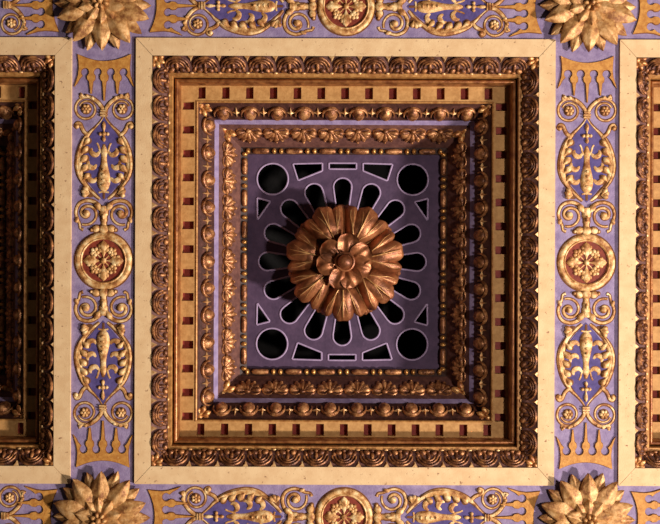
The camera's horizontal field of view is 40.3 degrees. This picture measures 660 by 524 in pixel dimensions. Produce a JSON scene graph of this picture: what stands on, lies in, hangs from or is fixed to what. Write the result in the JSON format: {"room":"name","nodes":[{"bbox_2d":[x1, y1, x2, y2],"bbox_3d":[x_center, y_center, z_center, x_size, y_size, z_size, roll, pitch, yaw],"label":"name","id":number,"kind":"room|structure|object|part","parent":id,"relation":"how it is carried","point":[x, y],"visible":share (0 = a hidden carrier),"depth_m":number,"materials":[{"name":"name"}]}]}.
{"room":"ornate hall","nodes":[
{"label":"ornate hall","id":0,"kind":"room"},
{"bbox_2d":[0,0,659,523],"bbox_3d":[0.075,-0.002,4.555,7.603,0.080,3.360,0,-90,0],"label":"ceiling","id":1,"kind":"structure","parent":0,"point":[110,52],"depth_m":4.51,"materials":[{"name":"purple paint"}]},
{"bbox_2d":[0,485,25,523],"bbox_3d":[-1.594,1.272,4.510,0.141,0.023,0.306,0,-90,0],"label":"scroll","id":2,"kind":"object","parent":1,"relation":"attached to","point":[9,497],"visible":1,"depth_m":4.51,"materials":[{"name":"brown paint"}]},
{"bbox_3d":[-1.607,1.182,4.508,0.056,0.019,0.056,0,-90,0],"label":"flower","id":3,"kind":"part","parent":2,"relation":"part of","materials":[{"name":"brown paint"}]},
{"bbox_2d":[0,0,27,35],"bbox_3d":[-1.585,-1.288,4.510,0.141,0.023,0.306,0,-90,0],"label":"scroll","id":4,"kind":"object","parent":1,"relation":"attached to","point":[11,23],"visible":1,"depth_m":4.51,"materials":[{"name":"brown paint"}]},
{"bbox_3d":[-1.598,-1.198,4.508,0.056,0.019,0.056,0,-90,0],"label":"flower","id":5,"kind":"part","parent":4,"relation":"part of","materials":[{"name":"brown paint"}]},
{"bbox_2d":[10,486,56,523],"bbox_3d":[-1.484,1.272,4.513,0.235,0.010,0.303,0,-90,0],"label":"crown ornament","id":6,"kind":"object","parent":1,"relation":"attached to","point":[46,502],"visible":1,"depth_m":4.51,"materials":[{"name":"gold metal"}]},
{"bbox_2d":[12,0,58,34],"bbox_3d":[-1.474,-1.288,4.513,0.235,0.010,0.303,0,-90,0],"label":"crown ornament","id":7,"kind":"object","parent":1,"relation":"attached to","point":[48,18],"visible":1,"depth_m":4.51,"materials":[{"name":"gold metal"}]},
{"bbox_2d":[0,37,71,483],"bbox_3d":[-2.346,-0.011,4.985,2.099,0.990,2.232,0,-90,0],"label":"coffer","id":8,"kind":"object","parent":1,"relation":"attached to","point":[36,72],"visible":1,"depth_m":4.56,"materials":[{"name":"brown wood"}]},
{"bbox_3d":[-2.346,-0.011,4.974,1.186,0.062,1.306,0,-90,0],"label":"bead moulding","id":9,"kind":"part","parent":8,"relation":"part of","materials":[{"name":"gold metal"}]},
{"bbox_3d":[-2.346,-0.011,4.625,1.811,0.093,1.931,0,-90,0],"label":"torus moulding","id":10,"kind":"part","parent":8,"relation":"part of","materials":[{"name":"gold metal"}]},
{"bbox_2d":[53,471,149,523],"bbox_3d":[-1.138,1.275,4.463,0.480,0.115,0.471,0,-90,0],"label":"rosette","id":11,"kind":"object","parent":1,"relation":"attached to","point":[98,500],"visible":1,"depth_m":4.45,"materials":[{"name":"gold metal"}]},
{"bbox_2d":[90,512,106,523],"bbox_3d":[-1.139,1.274,4.428,0.083,0.047,0.084,0,-90,0],"label":"flower","id":12,"kind":"object","parent":11,"relation":"on","point":[95,517],"depth_m":4.42,"materials":[{"name":"gold metal"}]},
{"bbox_2d":[72,321,133,404],"bbox_3d":[-1.137,0.507,4.513,0.308,0.037,0.427,0,-90,0],"label":"ornament","id":13,"kind":"object","parent":1,"relation":"attached to","point":[103,367],"visible":1,"depth_m":4.51,"materials":[{"name":"brown paint"}]},
{"bbox_2d":[96,323,110,378],"bbox_3d":[-1.137,0.445,4.513,0.080,0.037,0.283,0,-90,0],"label":"vase","id":14,"kind":"object","parent":13,"relation":"on","point":[103,330],"depth_m":4.51,"materials":[{"name":"brown paint"}]},
{"bbox_2d":[55,0,150,50],"bbox_3d":[-1.133,-1.288,4.463,0.480,0.115,0.471,0,-90,0],"label":"rosette","id":15,"kind":"object","parent":1,"relation":"attached to","point":[98,21],"visible":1,"depth_m":4.45,"materials":[{"name":"gold metal"}]},
{"bbox_2d":[91,0,107,8],"bbox_3d":[-1.132,-1.286,4.428,0.083,0.047,0.084,0,-90,0],"label":"flower","id":16,"kind":"object","parent":15,"relation":"on","point":[95,4],"depth_m":4.42,"materials":[{"name":"gold metal"}]},
{"bbox_2d":[73,421,132,466],"bbox_3d":[-1.139,0.913,4.513,0.303,0.010,0.235,0,-90,0],"label":"crown ornament","id":17,"kind":"object","parent":1,"relation":"attached to","point":[89,456],"visible":1,"depth_m":4.51,"materials":[{"name":"gold metal"}]},
{"bbox_2d":[73,289,133,322],"bbox_3d":[-1.136,0.218,4.513,0.302,0.031,0.180,0,-90,0],"label":"ornament","id":18,"kind":"object","parent":1,"relation":"attached to","point":[103,308],"visible":1,"depth_m":4.51,"materials":[{"name":"brown paint"}]},
{"bbox_2d":[73,401,133,428],"bbox_3d":[-1.139,0.768,4.510,0.306,0.023,0.141,0,-90,0],"label":"scroll","id":19,"kind":"object","parent":1,"relation":"attached to","point":[85,412],"visible":1,"depth_m":4.51,"materials":[{"name":"brown paint"}]},
{"bbox_3d":[-1.228,0.754,4.508,0.056,0.019,0.056,0,-90,0],"label":"flower","id":20,"kind":"part","parent":19,"relation":"part of","materials":[{"name":"brown paint"}]},
{"bbox_3d":[-1.048,0.755,4.508,0.056,0.019,0.056,0,-90,0],"label":"flower","id":21,"kind":"part","parent":19,"relation":"part of","materials":[{"name":"brown paint"}]},
{"bbox_2d":[73,117,134,200],"bbox_3d":[-1.133,-0.520,4.513,0.308,0.037,0.427,0,-90,0],"label":"ornament","id":22,"kind":"object","parent":1,"relation":"attached to","point":[103,154],"visible":1,"depth_m":4.51,"materials":[{"name":"paint"}]},
{"bbox_2d":[96,143,111,198],"bbox_3d":[-1.134,-0.458,4.513,0.080,0.037,0.283,0,-90,0],"label":"vase","id":23,"kind":"object","parent":22,"relation":"on","point":[103,150],"depth_m":4.51,"materials":[{"name":"brown paint"}]},
{"bbox_2d":[74,231,133,289],"bbox_3d":[-1.135,-0.006,4.510,0.301,0.021,0.301,0,-90,0],"label":"roundel","id":24,"kind":"object","parent":1,"relation":"attached to","point":[101,260],"visible":1,"depth_m":4.51,"materials":[{"name":"brown paint"}]},
{"bbox_2d":[74,198,133,232],"bbox_3d":[-1.135,-0.231,4.513,0.302,0.031,0.180,0,-90,0],"label":"ornament","id":25,"kind":"object","parent":1,"relation":"attached to","point":[103,227],"visible":1,"depth_m":4.51,"materials":[{"name":"brown paint"}]},
{"bbox_2d":[74,54,133,100],"bbox_3d":[-1.132,-0.926,4.513,0.303,0.010,0.235,0,-90,0],"label":"crown ornament","id":26,"kind":"object","parent":1,"relation":"attached to","point":[91,65],"visible":1,"depth_m":4.51,"materials":[{"name":"gold metal"}]},
{"bbox_2d":[74,92,134,120],"bbox_3d":[-1.133,-0.780,4.510,0.306,0.023,0.141,0,-90,0],"label":"scroll","id":27,"kind":"object","parent":1,"relation":"attached to","point":[86,108],"visible":1,"depth_m":4.51,"materials":[{"name":"brown paint"}]},
{"bbox_3d":[-1.223,-0.768,4.508,0.056,0.019,0.056,0,-90,0],"label":"flower","id":28,"kind":"part","parent":27,"relation":"part of","materials":[{"name":"brown paint"}]},
{"bbox_3d":[-1.043,-0.767,4.508,0.056,0.019,0.056,0,-90,0],"label":"flower","id":29,"kind":"part","parent":27,"relation":"part of","materials":[{"name":"brown paint"}]},
{"bbox_2d":[148,486,193,523],"bbox_3d":[-0.797,1.275,4.513,0.235,0.010,0.303,0,-90,0],"label":"crown ornament","id":30,"kind":"object","parent":1,"relation":"attached to","point":[156,496],"visible":1,"depth_m":4.51,"materials":[{"name":"gold metal"}]},
{"bbox_2d":[150,0,195,35],"bbox_3d":[-0.787,-1.285,4.513,0.235,0.010,0.303,0,-90,0],"label":"crown ornament","id":31,"kind":"object","parent":1,"relation":"attached to","point":[160,19],"visible":1,"depth_m":4.51,"materials":[{"name":"gold metal"}]},
{"bbox_2d":[179,486,206,523],"bbox_3d":[-0.686,1.275,4.510,0.141,0.023,0.306,0,-90,0],"label":"scroll","id":32,"kind":"object","parent":1,"relation":"attached to","point":[195,498],"visible":1,"depth_m":4.51,"materials":[{"name":"brown paint"}]},
{"bbox_3d":[-0.673,1.185,4.508,0.056,0.019,0.056,0,-90,0],"label":"flower","id":33,"kind":"part","parent":32,"relation":"part of","materials":[{"name":"brown paint"}]},
{"bbox_2d":[181,0,208,35],"bbox_3d":[-0.676,-1.285,4.510,0.141,0.023,0.306,0,-90,0],"label":"scroll","id":34,"kind":"object","parent":1,"relation":"attached to","point":[197,23],"visible":1,"depth_m":4.51,"materials":[{"name":"brown paint"}]},
{"bbox_3d":[-0.664,-1.195,4.508,0.056,0.019,0.056,0,-90,0],"label":"flower","id":35,"kind":"part","parent":34,"relation":"part of","materials":[{"name":"brown paint"}]},
{"bbox_2d":[201,486,282,523],"bbox_3d":[-0.448,1.276,4.513,0.427,0.037,0.308,0,-90,0],"label":"ornament","id":36,"kind":"object","parent":1,"relation":"attached to","point":[240,505],"visible":1,"depth_m":4.51,"materials":[{"name":"brown paint"}]},
{"bbox_2d":[225,509,280,523],"bbox_3d":[-0.386,1.276,4.513,0.283,0.037,0.080,0,-90,0],"label":"vase","id":37,"kind":"object","parent":36,"relation":"on","point":[232,516],"depth_m":4.51,"materials":[{"name":"brown paint"}]},
{"bbox_2d":[203,0,284,36],"bbox_3d":[-0.438,-1.284,4.513,0.427,0.037,0.308,0,-90,0],"label":"ornament","id":38,"kind":"object","parent":1,"relation":"attached to","point":[239,17],"visible":1,"depth_m":4.51,"materials":[{"name":"brown paint"}]},
{"bbox_2d":[227,0,282,12],"bbox_3d":[-0.377,-1.284,4.513,0.283,0.037,0.080,0,-90,0],"label":"vase","id":39,"kind":"object","parent":38,"relation":"on","point":[233,6],"depth_m":4.51,"materials":[{"name":"brown paint"}]},
{"bbox_2d":[280,487,314,523],"bbox_3d":[-0.162,1.277,4.513,0.180,0.031,0.302,0,-90,0],"label":"ornament","id":40,"kind":"object","parent":1,"relation":"attached to","point":[293,516],"visible":1,"depth_m":4.51,"materials":[{"name":"brown paint"}]},
{"bbox_2d":[282,0,316,35],"bbox_3d":[-0.152,-1.283,4.513,0.180,0.031,0.302,0,-90,0],"label":"ornament","id":41,"kind":"object","parent":1,"relation":"attached to","point":[296,6],"visible":1,"depth_m":4.51,"materials":[{"name":"brown paint"}]},
{"bbox_2d":[314,487,373,523],"bbox_3d":[0.070,1.278,4.510,0.301,0.021,0.301,0,-90,0],"label":"roundel","id":42,"kind":"object","parent":1,"relation":"attached to","point":[340,505],"visible":1,"depth_m":4.51,"materials":[{"name":"brown paint"}]},
{"bbox_2d":[134,38,555,485],"bbox_3d":[0.075,-0.002,4.985,2.099,0.990,2.232,0,-90,0],"label":"coffer","id":43,"kind":"object","parent":1,"relation":"attached to","point":[486,107],"visible":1,"depth_m":4.66,"materials":[{"name":"beige paint"}]},
{"bbox_2d":[247,154,439,368],"bbox_3d":[0.068,-0.002,4.982,1.075,0.036,1.195,0,-90,0],"label":"vent grille","id":44,"kind":"object","parent":43,"relation":"attached to","point":[427,244],"visible":0.84,"depth_m":4.97,"materials":[{"name":"paint"}]},
{"bbox_2d":[286,204,403,320],"bbox_3d":[0.079,0.003,4.786,0.621,0.364,0.623,0,-90,0],"label":"rosette","id":45,"kind":"object","parent":44,"relation":"hanging from","point":[345,259],"visible":1,"depth_m":4.73,"materials":[{"name":"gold metal"}]},
{"bbox_3d":[0.075,-0.002,4.974,1.186,0.062,1.306,0,-90,0],"label":"bead moulding","id":46,"kind":"part","parent":43,"relation":"part of","materials":[{"name":"gold metal"}]},
{"bbox_3d":[0.075,-0.002,4.625,1.811,0.093,1.931,0,-90,0],"label":"torus moulding","id":47,"kind":"part","parent":43,"relation":"part of","materials":[{"name":"gold metal"}]},
{"bbox_2d":[316,0,375,35],"bbox_3d":[0.080,-1.282,4.510,0.301,0.021,0.301,0,-90,0],"label":"roundel","id":48,"kind":"object","parent":1,"relation":"attached to","point":[339,17],"visible":1,"depth_m":4.51,"materials":[{"name":"brown paint"}]},
{"bbox_2d":[373,487,407,523],"bbox_3d":[0.302,1.279,4.513,0.180,0.031,0.302,0,-90,0],"label":"ornament","id":49,"kind":"object","parent":1,"relation":"attached to","point":[378,516],"visible":1,"depth_m":4.51,"materials":[{"name":"brown paint"}]},
{"bbox_2d":[375,0,409,36],"bbox_3d":[0.312,-1.281,4.513,0.180,0.031,0.302,0,-90,0],"label":"ornament","id":50,"kind":"object","parent":1,"relation":"attached to","point":[380,6],"visible":1,"depth_m":4.51,"materials":[{"name":"brown paint"}]},
{"bbox_2d":[405,487,486,523],"bbox_3d":[0.588,1.280,4.513,0.427,0.037,0.308,0,-90,0],"label":"ornament","id":51,"kind":"object","parent":1,"relation":"attached to","point":[446,505],"visible":1,"depth_m":4.51,"materials":[{"name":"brown paint"}]},
{"bbox_2d":[407,510,462,523],"bbox_3d":[0.527,1.280,4.513,0.283,0.037,0.080,0,-90,0],"label":"vase","id":52,"kind":"object","parent":51,"relation":"on","point":[413,516],"depth_m":4.51,"materials":[{"name":"brown paint"}]},
{"bbox_2d":[407,0,488,37],"bbox_3d":[0.598,-1.280,4.513,0.427,0.037,0.308,0,-90,0],"label":"ornament","id":53,"kind":"object","parent":1,"relation":"attached to","point":[448,17],"visible":1,"depth_m":4.51,"materials":[{"name":"brown paint"}]},
{"bbox_2d":[409,0,464,13],"bbox_3d":[0.536,-1.280,4.513,0.283,0.037,0.080,0,-90,0],"label":"vase","id":54,"kind":"object","parent":53,"relation":"on","point":[416,6],"depth_m":4.51,"materials":[{"name":"brown paint"}]},
{"bbox_2d":[481,487,508,523],"bbox_3d":[0.827,1.281,4.510,0.141,0.023,0.306,0,-90,0],"label":"scroll","id":55,"kind":"object","parent":1,"relation":"attached to","point":[492,499],"visible":1,"depth_m":4.51,"materials":[{"name":"brown paint"}]},
{"bbox_3d":[0.814,1.191,4.508,0.056,0.019,0.056,0,-90,0],"label":"flower","id":56,"kind":"part","parent":55,"relation":"part of","materials":[{"name":"brown paint"}]},
{"bbox_2d":[483,0,510,37],"bbox_3d":[0.836,-1.279,4.510,0.141,0.023,0.306,0,-90,0],"label":"scroll","id":57,"kind":"object","parent":1,"relation":"attached to","point":[494,24],"visible":1,"depth_m":4.51,"materials":[{"name":"brown paint"}]},
{"bbox_3d":[0.823,-1.189,4.508,0.056,0.019,0.056,0,-90,0],"label":"flower","id":58,"kind":"part","parent":57,"relation":"part of","materials":[{"name":"brown paint"}]},
{"bbox_2d":[493,487,539,523],"bbox_3d":[0.937,1.282,4.513,0.235,0.010,0.303,0,-90,0],"label":"crown ornament","id":59,"kind":"object","parent":1,"relation":"attached to","point":[531,497],"visible":1,"depth_m":4.51,"materials":[{"name":"gold metal"}]},
{"bbox_2d":[495,0,541,36],"bbox_3d":[0.947,-1.278,4.513,0.235,0.010,0.303,0,-90,0],"label":"crown ornament","id":60,"kind":"object","parent":1,"relation":"attached to","point":[530,19],"visible":1,"depth_m":4.51,"materials":[{"name":"gold metal"}]},
{"bbox_2d":[555,323,615,406],"bbox_3d":[1.284,0.516,4.513,0.308,0.037,0.427,0,-90,0],"label":"ornament","id":61,"kind":"object","parent":1,"relation":"attached to","point":[585,369],"visible":1,"depth_m":4.51,"materials":[{"name":"brown paint"}]},
{"bbox_2d":[578,324,593,380],"bbox_3d":[1.284,0.455,4.513,0.080,0.037,0.283,0,-90,0],"label":"vase","id":62,"kind":"object","parent":61,"relation":"on","point":[586,333],"depth_m":4.51,"materials":[{"name":"brown paint"}]},
{"bbox_2d":[555,403,615,430],"bbox_3d":[1.282,0.777,4.510,0.306,0.023,0.141,0,-90,0],"label":"scroll","id":63,"kind":"object","parent":1,"relation":"attached to","point":[567,414],"visible":1,"depth_m":4.51,"materials":[{"name":"brown paint"}]},
{"bbox_3d":[1.193,0.764,4.508,0.056,0.019,0.056,0,-90,0],"label":"flower","id":64,"kind":"part","parent":63,"relation":"part of","materials":[{"name":"brown paint"}]},
{"bbox_3d":[1.373,0.764,4.508,0.056,0.019,0.056,0,-90,0],"label":"flower","id":65,"kind":"part","parent":63,"relation":"part of","materials":[{"name":"brown paint"}]},
{"bbox_2d":[556,233,615,291],"bbox_3d":[1.286,0.003,4.510,0.301,0.021,0.301,0,-90,0],"label":"roundel","id":66,"kind":"object","parent":1,"relation":"attached to","point":[584,262],"visible":1,"depth_m":4.51,"materials":[{"name":"brown paint"}]},
{"bbox_2d":[556,291,615,324],"bbox_3d":[1.285,0.227,4.513,0.302,0.031,0.180,0,-90,0],"label":"ornament","id":67,"kind":"object","parent":1,"relation":"attached to","point":[585,295],"visible":1,"depth_m":4.51,"materials":[{"name":"brown paint"}]},
{"bbox_2d":[556,422,615,468],"bbox_3d":[1.282,0.923,4.513,0.303,0.010,0.235,0,-90,0],"label":"crown ornament","id":68,"kind":"object","parent":1,"relation":"attached to","point":[565,460],"visible":1,"depth_m":4.51,"materials":[{"name":"gold metal"}]},
{"bbox_2d":[556,119,616,202],"bbox_3d":[1.288,-0.510,4.513,0.308,0.037,0.427,0,-90,0],"label":"ornament","id":69,"kind":"object","parent":1,"relation":"attached to","point":[586,154],"visible":1,"depth_m":4.51,"materials":[{"name":"brown paint"}]},
{"bbox_2d":[579,145,594,200],"bbox_3d":[1.287,-0.449,4.513,0.080,0.037,0.283,0,-90,0],"label":"vase","id":70,"kind":"object","parent":69,"relation":"on","point":[586,152],"depth_m":4.51,"materials":[{"name":"brown paint"}]},
{"bbox_2d":[556,200,616,234],"bbox_3d":[1.286,-0.222,4.513,0.302,0.031,0.180,0,-90,0],"label":"ornament","id":71,"kind":"object","parent":1,"relation":"attached to","point":[586,213],"visible":1,"depth_m":4.51,"materials":[{"name":"brown paint"}]},
{"bbox_2d":[556,94,616,121],"bbox_3d":[1.288,-0.771,4.510,0.306,0.023,0.141,0,-90,0],"label":"scroll","id":72,"kind":"object","parent":1,"relation":"attached to","point":[568,110],"visible":1,"depth_m":4.51,"materials":[{"name":"brown paint"}]},
{"bbox_3d":[1.198,-0.758,4.508,0.056,0.019,0.056,0,-90,0],"label":"flower","id":73,"kind":"part","parent":72,"relation":"part of","materials":[{"name":"brown paint"}]},
{"bbox_3d":[1.378,-0.758,4.508,0.056,0.019,0.056,0,-90,0],"label":"flower","id":74,"kind":"part","parent":72,"relation":"part of","materials":[{"name":"brown paint"}]},
{"bbox_2d":[539,473,634,523],"bbox_3d":[1.283,1.284,4.463,0.480,0.115,0.471,0,-90,0],"label":"rosette","id":75,"kind":"object","parent":1,"relation":"attached to","point":[590,501],"visible":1,"depth_m":4.45,"materials":[{"name":"gold metal"}]},
{"bbox_2d":[582,514,598,523],"bbox_3d":[1.282,1.283,4.428,0.083,0.047,0.084,0,-90,0],"label":"flower","id":76,"kind":"object","parent":75,"relation":"on","point":[586,518],"depth_m":4.42,"materials":[{"name":"gold metal"}]},
{"bbox_2d":[557,56,616,102],"bbox_3d":[1.289,-0.917,4.513,0.303,0.010,0.235,0,-90,0],"label":"crown ornament","id":77,"kind":"object","parent":1,"relation":"attached to","point":[572,66],"visible":1,"depth_m":4.51,"materials":[{"name":"gold metal"}]},
{"bbox_2d":[540,0,636,51],"bbox_3d":[1.288,-1.279,4.463,0.480,0.115,0.471,0,-90,0],"label":"rosette","id":78,"kind":"object","parent":1,"relation":"attached to","point":[590,23],"visible":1,"depth_m":4.45,"materials":[{"name":"gold metal"}]},
{"bbox_2d":[583,0,599,10],"bbox_3d":[1.289,-1.277,4.428,0.083,0.047,0.084,0,-90,0],"label":"flower","id":79,"kind":"object","parent":78,"relation":"on","point":[588,5],"depth_m":4.42,"materials":[{"name":"gold metal"}]},
{"bbox_2d":[617,40,659,485],"bbox_3d":[2.496,0.008,4.985,2.099,0.990,2.232,0,-90,0],"label":"coffer","id":80,"kind":"object","parent":1,"relation":"attached to","point":[639,60],"visible":1,"depth_m":4.50,"materials":[{"name":"brown wood"}]},
{"bbox_3d":[2.496,0.008,4.555,1.936,0.110,2.056,0,-90,0],"label":"moulding","id":81,"kind":"part","parent":80,"relation":"part of","materials":[{"name":"gold metal"}]},
{"bbox_3d":[2.496,0.008,4.625,1.811,0.093,1.931,0,-90,0],"label":"torus moulding","id":82,"kind":"part","parent":80,"relation":"part of","materials":[{"name":"gold metal"}]},
{"bbox_2d":[631,489,659,523],"bbox_3d":[1.624,1.284,4.513,0.235,0.010,0.303,0,-90,0],"label":"crown ornament","id":83,"kind":"object","parent":1,"relation":"attached to","point":[641,505],"visible":1,"depth_m":4.51,"materials":[{"name":"gold metal"}]},
{"bbox_2d":[632,0,659,35],"bbox_3d":[1.634,-1.276,4.513,0.235,0.010,0.303,0,-90,0],"label":"crown ornament","id":84,"kind":"object","parent":1,"relation":"attached to","point":[643,20],"visible":1,"depth_m":4.51,"materials":[{"name":"gold metal"}]}
]}

